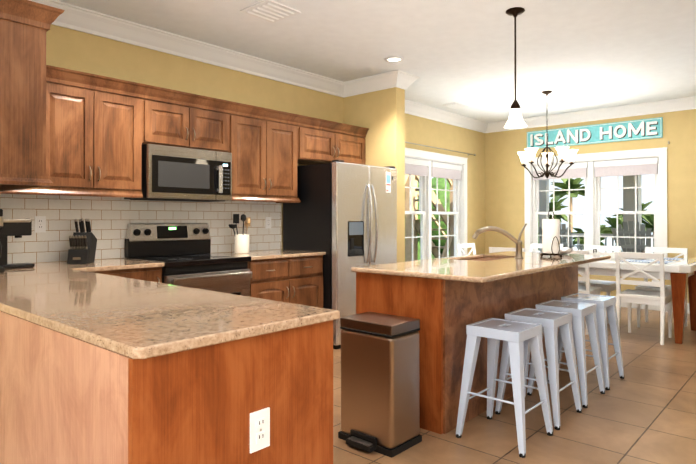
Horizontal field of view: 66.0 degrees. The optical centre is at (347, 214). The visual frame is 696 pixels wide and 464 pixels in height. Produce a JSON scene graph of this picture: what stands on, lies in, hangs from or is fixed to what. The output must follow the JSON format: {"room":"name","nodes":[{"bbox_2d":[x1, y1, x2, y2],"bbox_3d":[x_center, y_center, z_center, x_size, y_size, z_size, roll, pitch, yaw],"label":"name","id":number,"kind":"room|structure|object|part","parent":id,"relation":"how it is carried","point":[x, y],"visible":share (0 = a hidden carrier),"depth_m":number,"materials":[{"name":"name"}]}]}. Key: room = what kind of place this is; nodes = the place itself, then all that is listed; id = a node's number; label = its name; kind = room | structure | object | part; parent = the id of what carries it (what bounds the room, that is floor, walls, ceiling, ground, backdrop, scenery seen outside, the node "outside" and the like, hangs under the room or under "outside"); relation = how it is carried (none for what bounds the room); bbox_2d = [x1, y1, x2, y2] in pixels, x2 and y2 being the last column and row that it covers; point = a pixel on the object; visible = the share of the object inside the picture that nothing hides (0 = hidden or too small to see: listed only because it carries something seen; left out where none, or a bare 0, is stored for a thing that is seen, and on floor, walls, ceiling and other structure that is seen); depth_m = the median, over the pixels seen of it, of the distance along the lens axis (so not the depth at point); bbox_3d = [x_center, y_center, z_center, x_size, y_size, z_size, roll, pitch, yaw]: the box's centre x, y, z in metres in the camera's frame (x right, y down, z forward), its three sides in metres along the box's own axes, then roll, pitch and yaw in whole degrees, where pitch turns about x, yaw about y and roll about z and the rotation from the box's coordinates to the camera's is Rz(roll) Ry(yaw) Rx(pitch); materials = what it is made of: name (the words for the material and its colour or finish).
{"room":"kitchen","nodes":[
{"label":"kitchen","id":0,"kind":"room"},
{"bbox_2d":[46,24,484,254],"bbox_3d":[-1.578,-0.129,4.649,0.160,2.780,11.710,0,-1,42],"label":"wall","id":1,"kind":"structure","parent":0,"point":[67,48],"depth_m":5.14,"materials":[{"name":"paint"}]},
{"bbox_2d":[0,0,51,187],"bbox_3d":[-1.954,-0.584,2.808,1.050,0.805,0.326,0,-1,42],"label":"upper cabinet","id":2,"kind":"object","parent":1,"relation":"attached to","point":[25,76],"depth_m":2.51,"materials":[{"name":"brown wood"}]},
{"bbox_2d":[0,180,51,191],"bbox_3d":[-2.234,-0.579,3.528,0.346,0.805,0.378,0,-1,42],"label":"upper cabinet","id":3,"kind":"object","parent":1,"relation":"attached to","point":[37,185],"depth_m":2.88,"materials":[{"name":"brown wood"}]},
{"bbox_2d":[52,66,147,195],"bbox_3d":[-1.911,-0.577,3.891,0.346,0.805,0.710,0,-1,42],"label":"upper cabinet","id":4,"kind":"object","parent":1,"relation":"attached to","point":[65,132],"depth_m":3.78,"materials":[{"name":"brown wood"}]},
{"bbox_2d":[0,194,280,263],"bbox_3d":[-1.698,0.095,4.383,0.010,0.570,3.036,0,-1,42],"label":"tile backsplash","id":5,"kind":"structure","parent":1,"relation":"attached to","point":[111,218],"depth_m":4.21,"materials":[{"name":"white tile"}]},
{"bbox_2d":[34,216,45,232],"bbox_3d":[-2.190,0.067,3.815,0.010,0.116,0.072,0,-1,42],"label":"outlet","id":6,"kind":"object","parent":5,"relation":"attached to","point":[40,224],"visible":1,"depth_m":3.81,"materials":[{"name":"white plastic"}]},
{"bbox_2d":[265,217,270,228],"bbox_3d":[-0.798,0.079,5.379,0.010,0.116,0.072,0,-1,42],"label":"outlet","id":7,"kind":"object","parent":5,"relation":"attached to","point":[267,222],"visible":1,"depth_m":5.37,"materials":[{"name":"white plastic"}]},
{"bbox_2d":[144,85,231,152],"bbox_3d":[-1.413,-0.758,4.453,0.346,0.435,0.790,0,-1,42],"label":"upper cabinet","id":8,"kind":"object","parent":1,"relation":"attached to","point":[175,118],"depth_m":4.32,"materials":[{"name":"brown wood"}]},
{"bbox_2d":[124,144,231,201],"bbox_3d":[-1.374,-0.325,4.420,0.439,0.414,0.760,0,-1,42],"label":"microwave","id":9,"kind":"object","parent":8,"relation":"attached to","point":[171,173],"visible":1,"depth_m":4.25,"materials":[{"name":"silver metal"}]},
{"bbox_3d":[-1.240,-0.329,4.306,0.004,0.408,0.714,0,-1,42],"label":"glass","id":10,"kind":"part","parent":9,"relation":"part of","materials":[{"name":"black glass"}]},
{"bbox_3d":[-1.069,-0.296,4.465,0.043,0.230,0.036,0,-1,42],"label":"handle","id":11,"kind":"part","parent":9,"relation":"part of","materials":[{"name":"silver metal"}]},
{"bbox_2d":[29,0,348,97],"bbox_3d":[-1.339,-1.448,4.720,0.116,0.140,4.000,0,-1,42],"label":"crown molding","id":12,"kind":"structure","parent":1,"relation":"attached to","point":[77,18],"depth_m":4.61,"materials":[{"name":"white wood"}]},
{"bbox_2d":[232,102,299,199],"bbox_3d":[-0.881,-0.568,5.049,0.346,0.805,0.810,0,-1,42],"label":"upper cabinet","id":13,"kind":"object","parent":1,"relation":"attached to","point":[265,141],"depth_m":4.91,"materials":[{"name":"brown wood"}]},
{"bbox_2d":[300,116,367,164],"bbox_3d":[-0.267,-0.756,5.740,0.346,0.420,1.036,0,-1,42],"label":"upper cabinet","id":14,"kind":"object","parent":1,"relation":"attached to","point":[321,141],"depth_m":5.58,"materials":[{"name":"brown wood"}]},
{"bbox_3d":[-1.126,-0.548,4.743,0.386,0.850,3.666,0,-1,42],"label":"crown","id":15,"kind":"part","parent":14,"relation":"part of","materials":[{"name":"brown wood"}]},
{"bbox_2d":[405,148,467,260],"bbox_3d":[1.146,-0.029,7.673,0.210,1.724,2.030,0,-1,42],"label":"window","id":16,"kind":"structure","parent":1,"relation":"in","point":[425,166],"depth_m":7.75,"materials":[{"name":"white wood"}]},
{"bbox_2d":[405,142,475,155],"bbox_3d":[1.216,-0.953,7.620,0.097,0.042,2.316,0,-1,42],"label":"curtain rod","id":17,"kind":"object","parent":1,"relation":"attached to","point":[442,148],"visible":0.67,"depth_m":7.73,"materials":[{"name":"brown metal"}]},
{"bbox_2d":[405,100,488,131],"bbox_3d":[1.157,-1.428,7.525,0.116,0.140,3.190,0,-1,42],"label":"crown molding","id":18,"kind":"structure","parent":1,"relation":"attached to","point":[412,108],"depth_m":7.80,"materials":[{"name":"white"}]},
{"bbox_2d":[343,87,404,261],"bbox_3d":[0.284,-0.119,6.050,0.760,2.780,0.160,0,-1,42],"label":"wall","id":19,"kind":"structure","parent":0,"point":[380,114],"depth_m":5.85,"materials":[{"name":"paint"}]},
{"bbox_2d":[345,70,408,95],"bbox_3d":[0.291,-1.440,5.882,0.746,0.140,0.136,0,-1,42],"label":"crown molding","id":20,"kind":"structure","parent":19,"relation":"attached to","point":[397,78],"depth_m":5.84,"materials":[{"name":"white"}]},
{"bbox_2d":[401,74,419,89],"bbox_3d":[0.461,-1.438,6.074,0.746,0.140,0.136,0,-1,42],"label":"crown molding","id":21,"kind":"structure","parent":19,"relation":"attached to","point":[412,78],"depth_m":5.83,"materials":[{"name":"white wood"}]},
{"bbox_2d":[57,0,695,122],"bbox_3d":[1.321,-1.562,2.080,7.920,0.050,11.710,0,-1,42],"label":"ceiling","id":22,"kind":"structure","parent":0,"point":[577,55],"depth_m":4.75,"materials":[{"name":"paint"}]},
{"bbox_2d":[240,0,300,22],"bbox_3d":[-0.580,-1.514,4.005,0.320,0.018,0.320,0,-1,42],"label":"ceiling vent","id":23,"kind":"object","parent":22,"relation":"in","point":[271,11],"visible":0.98,"depth_m":3.98,"materials":[{"name":"white metal"}]},
{"bbox_2d":[384,56,403,61],"bbox_3d":[0.448,-1.508,5.205,0.190,0.011,0.190,0,-1,42],"label":"recessed light","id":24,"kind":"object","parent":22,"relation":"in","point":[394,59],"visible":1,"depth_m":5.19,"materials":[{"name":"white paint"}]},
{"bbox_2d":[443,103,467,108],"bbox_3d":[1.477,-1.490,7.355,0.200,0.018,0.360,0,-1,42],"label":"ceiling vent","id":25,"kind":"object","parent":22,"relation":"in","point":[455,105],"visible":1,"depth_m":7.32,"materials":[{"name":"white paint"}]},
{"bbox_2d":[504,7,526,128],"bbox_3d":[1.248,-1.090,3.996,0.164,0.867,0.164,0,-1,42],"label":"pendant light","id":26,"kind":"object","parent":22,"relation":"hanging from","point":[514,12],"depth_m":3.97,"materials":[{"name":"white glass"}]},
{"bbox_3d":[1.248,-0.725,3.993,0.164,0.137,0.164,0,-1,42],"label":"kitchen island pendant light shade","id":27,"kind":"part","parent":26,"relation":"part of","materials":[{"name":"white glass"}]},
{"bbox_2d":[517,90,577,177],"bbox_3d":[2.410,-0.973,6.557,0.686,1.065,0.707,0,-1,42],"label":"chandelier","id":28,"kind":"object","parent":22,"relation":"hanging from","point":[546,173],"depth_m":6.51,"materials":[{"name":"brown metal"}]},
{"bbox_3d":[2.410,-0.721,6.555,0.686,0.132,0.707,0,-1,42],"label":"chandelier shades","id":29,"kind":"part","parent":28,"relation":"part of","materials":[{"name":"white glass"}]},
{"bbox_2d":[333,307,695,463],"bbox_3d":[1.321,1.268,2.060,7.920,0.050,11.710,0,-1,42],"label":"floor","id":30,"kind":"structure","parent":0,"point":[643,411],"depth_m":3.23,"materials":[{"name":"beige tile"}]},
{"bbox_2d":[0,309,332,463],"bbox_3d":[-1.378,0.804,2.543,2.916,0.884,0.716,0,-1,42],"label":"base cabinet","id":31,"kind":"object","parent":30,"relation":"on","point":[118,361],"depth_m":1.57,"materials":[{"name":"brown wood"}]},
{"bbox_2d":[0,258,339,360],"bbox_3d":[-1.153,0.349,2.783,2.939,0.030,1.372,0,-1,42],"label":"countertop","id":32,"kind":"structure","parent":31,"relation":"on","point":[121,303],"depth_m":1.94,"materials":[{"name":"beige stone"}]},
{"bbox_2d":[0,209,4,272],"bbox_3d":[-2.165,0.150,3.084,0.224,0.370,0.275,0,-1,42],"label":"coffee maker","id":33,"kind":"object","parent":32,"relation":"on","point":[2,269],"visible":1,"depth_m":3.10,"materials":[{"name":"black plastic"}]},
{"bbox_2d":[0,218,34,268],"bbox_3d":[-2.170,0.179,3.402,0.128,0.316,0.296,0,-1,42],"label":"coffee maker","id":34,"kind":"object","parent":32,"relation":"on","point":[18,228],"visible":0.98,"depth_m":3.38,"materials":[{"name":"black plastic"}]},
{"bbox_2d":[67,218,96,263],"bbox_3d":[-1.890,0.181,3.818,0.124,0.317,0.266,0,0,-10],"label":"knife block","id":35,"kind":"object","parent":32,"relation":"on","point":[83,244],"visible":1,"depth_m":3.73,"materials":[{"name":"black wood"}]},
{"bbox_2d":[250,407,269,452],"bbox_3d":[-0.262,0.642,1.599,0.010,0.116,0.072,0,-1,42],"label":"outlet","id":36,"kind":"object","parent":31,"relation":"attached to","point":[259,429],"visible":1,"depth_m":1.59,"materials":[{"name":"white plastic"}]},
{"bbox_2d":[125,223,251,296],"bbox_3d":[-1.268,0.664,4.318,0.695,1.190,0.764,0,-1,42],"label":"stove","id":37,"kind":"object","parent":30,"relation":"on","point":[184,254],"visible":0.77,"depth_m":4.30,"materials":[{"name":"black"}]},
{"bbox_3d":[-1.495,0.143,4.523,0.069,0.145,0.748,0,-1,42],"label":"panel","id":38,"kind":"part","parent":37,"relation":"part of","materials":[{"name":"silver metal"}]},
{"bbox_3d":[-1.278,0.852,4.326,0.608,0.815,0.752,0,-1,42],"label":"door","id":39,"kind":"part","parent":37,"relation":"part of","materials":[{"name":"silver metal"}]},
{"bbox_3d":[-1.031,0.485,4.108,0.060,0.055,0.700,0,-1,42],"label":"handle","id":40,"kind":"part","parent":37,"relation":"part of","materials":[{"name":"silver metal"}]},
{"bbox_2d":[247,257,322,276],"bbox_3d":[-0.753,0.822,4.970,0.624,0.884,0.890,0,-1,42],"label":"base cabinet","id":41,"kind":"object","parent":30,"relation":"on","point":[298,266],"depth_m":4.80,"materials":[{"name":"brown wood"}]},
{"bbox_2d":[212,249,325,260],"bbox_3d":[-0.744,0.365,4.968,0.644,0.030,0.892,0,-1,42],"label":"countertop","id":42,"kind":"structure","parent":41,"relation":"on","point":[261,255],"depth_m":4.84,"materials":[{"name":"beige stone"}]},
{"bbox_2d":[229,214,250,253],"bbox_3d":[-0.963,0.170,4.849,0.136,0.355,0.240,0,-1,42],"label":"utensil crock","id":43,"kind":"object","parent":42,"relation":"on","point":[241,243],"visible":1,"depth_m":4.81,"materials":[{"name":"white ceramic"}]},
{"bbox_2d":[283,160,396,348],"bbox_3d":[-0.043,0.376,5.580,0.832,1.783,0.948,0,-1,42],"label":"fridge","id":44,"kind":"object","parent":30,"relation":"on","point":[342,214],"visible":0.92,"depth_m":5.21,"materials":[{"name":"silver metal"}]},
{"bbox_3d":[0.027,0.363,5.204,0.073,1.725,0.474,0,-1,42],"label":"door","id":45,"kind":"part","parent":44,"relation":"part of","materials":[{"name":"silver metal"}]},
{"bbox_3d":[0.344,0.365,5.559,0.073,1.725,0.462,0,-1,42],"label":"door","id":46,"kind":"part","parent":44,"relation":"part of","materials":[{"name":"silver metal"}]},
{"bbox_2d":[338,312,421,457],"bbox_3d":[0.159,0.912,2.961,0.376,0.675,0.328,0,-1,42],"label":"trash can","id":47,"kind":"object","parent":30,"relation":"on","point":[380,390],"visible":1,"depth_m":2.86,"materials":[{"name":"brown metal"}]},
{"bbox_3d":[0.177,0.606,2.982,0.366,0.063,0.266,0,-1,42],"label":"lid","id":48,"kind":"part","parent":47,"relation":"part of","materials":[{"name":"brown"}]},
{"bbox_2d":[457,243,475,255],"bbox_3d":[1.781,0.834,7.154,0.480,0.890,0.440,0,-1,42],"label":"chair","id":49,"kind":"object","parent":30,"relation":"on","point":[468,245],"visible":0.21,"depth_m":7.30,"materials":[{"name":"white paint"}]},
{"bbox_2d":[356,265,577,433],"bbox_3d":[1.044,0.816,4.103,0.654,0.884,2.250,0,-1,42],"label":"kitchen island","id":50,"kind":"object","parent":30,"relation":"on","point":[446,301],"depth_m":3.23,"materials":[{"name":"brown wood"}]},
{"bbox_2d":[351,251,610,284],"bbox_3d":[1.132,0.358,4.028,0.964,0.030,2.310,0,-1,42],"label":"island countertop","id":51,"kind":"structure","parent":50,"relation":"on","point":[480,269],"depth_m":3.60,"materials":[{"name":"beige stone"}]},
{"bbox_2d":[472,224,526,258],"bbox_3d":[1.199,0.205,4.246,0.326,0.278,0.310,0,-1,42],"label":"faucet","id":52,"kind":"object","parent":51,"relation":"on","point":[518,242],"depth_m":4.23,"materials":[{"name":"silver metal"}]},
{"bbox_3d":[1.884,0.315,4.731,0.208,0.056,0.231,0,-1,42],"label":"dish","id":53,"kind":"part","parent":51,"relation":"part of","materials":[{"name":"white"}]},
{"bbox_2d":[456,318,552,457],"bbox_3d":[0.885,0.935,3.032,0.404,0.629,0.402,0,-1,42],"label":"stool","id":54,"kind":"object","parent":30,"relation":"on","point":[513,333],"visible":1,"depth_m":3.00,"materials":[{"name":"white metal"}]},
{"bbox_3d":[0.885,0.648,3.034,0.310,0.054,0.310,0,-1,42],"label":"seat","id":55,"kind":"part","parent":54,"relation":"part of","materials":[{"name":"white metal"}]},
{"bbox_2d":[489,247,524,252],"bbox_3d":[2.004,0.829,6.442,0.440,0.890,0.480,0,-1,42],"label":"dining chair","id":56,"kind":"object","parent":30,"relation":"on","point":[496,249],"visible":0.08,"depth_m":6.31,"materials":[{"name":"white paint"}]},
{"bbox_2d":[495,308,581,429],"bbox_3d":[1.206,0.938,3.393,0.404,0.629,0.402,0,-1,42],"label":"stool","id":57,"kind":"object","parent":30,"relation":"on","point":[550,321],"visible":0.9,"depth_m":3.36,"materials":[{"name":"white metal"}]},
{"bbox_3d":[1.206,0.650,3.395,0.310,0.054,0.310,0,-1,42],"label":"seat","id":58,"kind":"part","parent":57,"relation":"part of","materials":[{"name":"white metal"}]},
{"bbox_2d":[530,243,562,251],"bbox_3d":[2.515,0.833,7.017,0.440,0.890,0.480,0,-1,42],"label":"dining chair","id":59,"kind":"object","parent":30,"relation":"on","point":[534,246],"visible":0.08,"depth_m":7.27,"materials":[{"name":"white paint"}]},
{"bbox_2d":[527,300,604,407],"bbox_3d":[1.528,0.941,3.755,0.404,0.629,0.402,0,-1,42],"label":"stool","id":60,"kind":"object","parent":30,"relation":"on","point":[579,311],"visible":0.73,"depth_m":3.69,"materials":[{"name":"white metal"}]},
{"bbox_3d":[1.528,0.653,3.757,0.310,0.054,0.310,0,-1,42],"label":"seat","id":61,"kind":"part","parent":60,"relation":"part of","materials":[{"name":"white metal"}]},
{"bbox_2d":[568,250,601,334],"bbox_3d":[2.527,0.826,5.976,0.440,0.890,0.480,0,-1,42],"label":"dining chair","id":62,"kind":"object","parent":30,"relation":"on","point":[587,289],"visible":0.35,"depth_m":5.72,"materials":[{"name":"white paint"}]},
{"bbox_2d":[558,293,623,389],"bbox_3d":[1.849,0.943,4.115,0.404,0.629,0.402,0,-1,42],"label":"stool","id":63,"kind":"object","parent":30,"relation":"on","point":[604,303],"visible":0.58,"depth_m":4.06,"materials":[{"name":"white metal"}]},
{"bbox_3d":[1.849,0.656,4.117,0.310,0.054,0.310,0,-1,42],"label":"seat","id":64,"kind":"part","parent":63,"relation":"part of","materials":[{"name":"white metal"}]},
{"bbox_2d":[578,245,620,323],"bbox_3d":[3.038,0.830,6.552,0.440,0.890,0.480,0,-1,42],"label":"dining chair","id":65,"kind":"object","parent":30,"relation":"on","point":[607,287],"visible":0.33,"depth_m":6.55,"materials":[{"name":"white paint"}]},
{"bbox_2d":[539,249,695,343],"bbox_3d":[2.760,0.833,6.284,2.300,0.879,1.050,0,-1,42],"label":"dining table","id":66,"kind":"object","parent":30,"relation":"on","point":[680,273],"visible":0.38,"depth_m":5.44,"materials":[{"name":"white paint"}]},
{"bbox_3d":[2.760,0.494,6.286,2.240,0.008,0.990,0,-1,42],"label":"glass","id":67,"kind":"part","parent":66,"relation":"part of","materials":[{"name":"white"}]},
{"bbox_2d":[615,252,671,344],"bbox_3d":[3.050,0.823,5.511,0.440,0.890,0.480,0,-1,42],"label":"dining chair","id":68,"kind":"object","parent":30,"relation":"on","point":[662,298],"visible":0.96,"depth_m":5.39,"materials":[{"name":"white paint"}]},
{"bbox_2d":[635,247,687,326],"bbox_3d":[3.561,0.827,6.086,0.440,0.890,0.480,0,-1,42],"label":"dining chair","id":69,"kind":"object","parent":30,"relation":"on","point":[683,251],"visible":0.44,"depth_m":6.12,"materials":[{"name":"white paint"}]},
{"bbox_2d":[485,109,695,302],"bbox_3d":[5.159,-0.116,6.385,7.600,2.780,0.160,0,-1,42],"label":"wall","id":70,"kind":"structure","parent":0,"point":[504,193],"depth_m":7.58,"materials":[{"name":"paint"}]},
{"bbox_2d":[482,96,695,132],"bbox_3d":[5.068,-1.437,6.291,7.600,0.140,0.116,0,-1,42],"label":"crown molding","id":71,"kind":"structure","parent":70,"relation":"attached to","point":[688,103],"depth_m":7.56,"materials":[{"name":"white wood"}]},
{"bbox_2d":[527,117,662,148],"bbox_3d":[3.490,-1.162,7.751,1.860,0.270,0.027,0,-1,42],"label":"sign board","id":72,"kind":"object","parent":70,"relation":"attached to","point":[650,128],"visible":1,"depth_m":7.66,"materials":[{"name":"teal wood"}]},
{"bbox_2d":[538,175,653,252],"bbox_3d":[6.648,-0.110,7.343,9.450,3.020,3.249,0,-1,42],"label":"porch","id":73,"kind":"object","parent":70,"relation":"attached to","point":[627,244],"visible":0.17,"depth_m":10.07,"materials":[{"name":"grey"}]},
{"bbox_2d":[524,147,667,257],"bbox_3d":[3.540,-0.028,7.791,1.990,1.724,0.210,0,-1,42],"label":"window","id":74,"kind":"structure","parent":70,"relation":"in","point":[592,169],"depth_m":7.75,"materials":[{"name":"white wood"}]},
{"bbox_2d":[621,302,689,313],"bbox_3d":[5.101,1.206,6.310,7.600,0.135,0.016,0,-1,42],"label":"baseboard","id":75,"kind":"structure","parent":70,"relation":"attached to","point":[650,307],"depth_m":7.19,"materials":[{"name":"white wood"}]},
{"label":"outside","id":76,"kind":"structure","parent":0,"visible":0},
{"bbox_3d":[22.171,4.659,53.763,150.000,0.100,170.000,0,-1,42],"label":"ground","id":77,"kind":"structure","parent":76,"visible":0},
{"bbox_2d":[405,174,453,260],"bbox_3d":[1.527,1.163,11.922,1.400,6.300,6.200,0,-1,42],"label":"building","id":78,"kind":"structure","parent":77,"relation":"on","point":[416,220],"depth_m":11.70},
{"bbox_2d":[418,177,653,259],"bbox_3d":[7.967,1.332,23.477,9.124,7.942,34.849,0,-1,42],"label":"trees","id":79,"kind":"object","parent":77,"relation":"on","point":[576,184],"visible":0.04,"depth_m":26.61,"materials":[{"name":"green plant"}]},
{"bbox_2d":[562,238,652,252],"bbox_3d":[48.092,4.796,82.902,150.000,0.020,92.000,0,-1,42],"label":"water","id":80,"kind":"structure","parent":77,"relation":"on","point":[609,241],"depth_m":90.64,"materials":[{"name":"blue liquid"}]}
]}

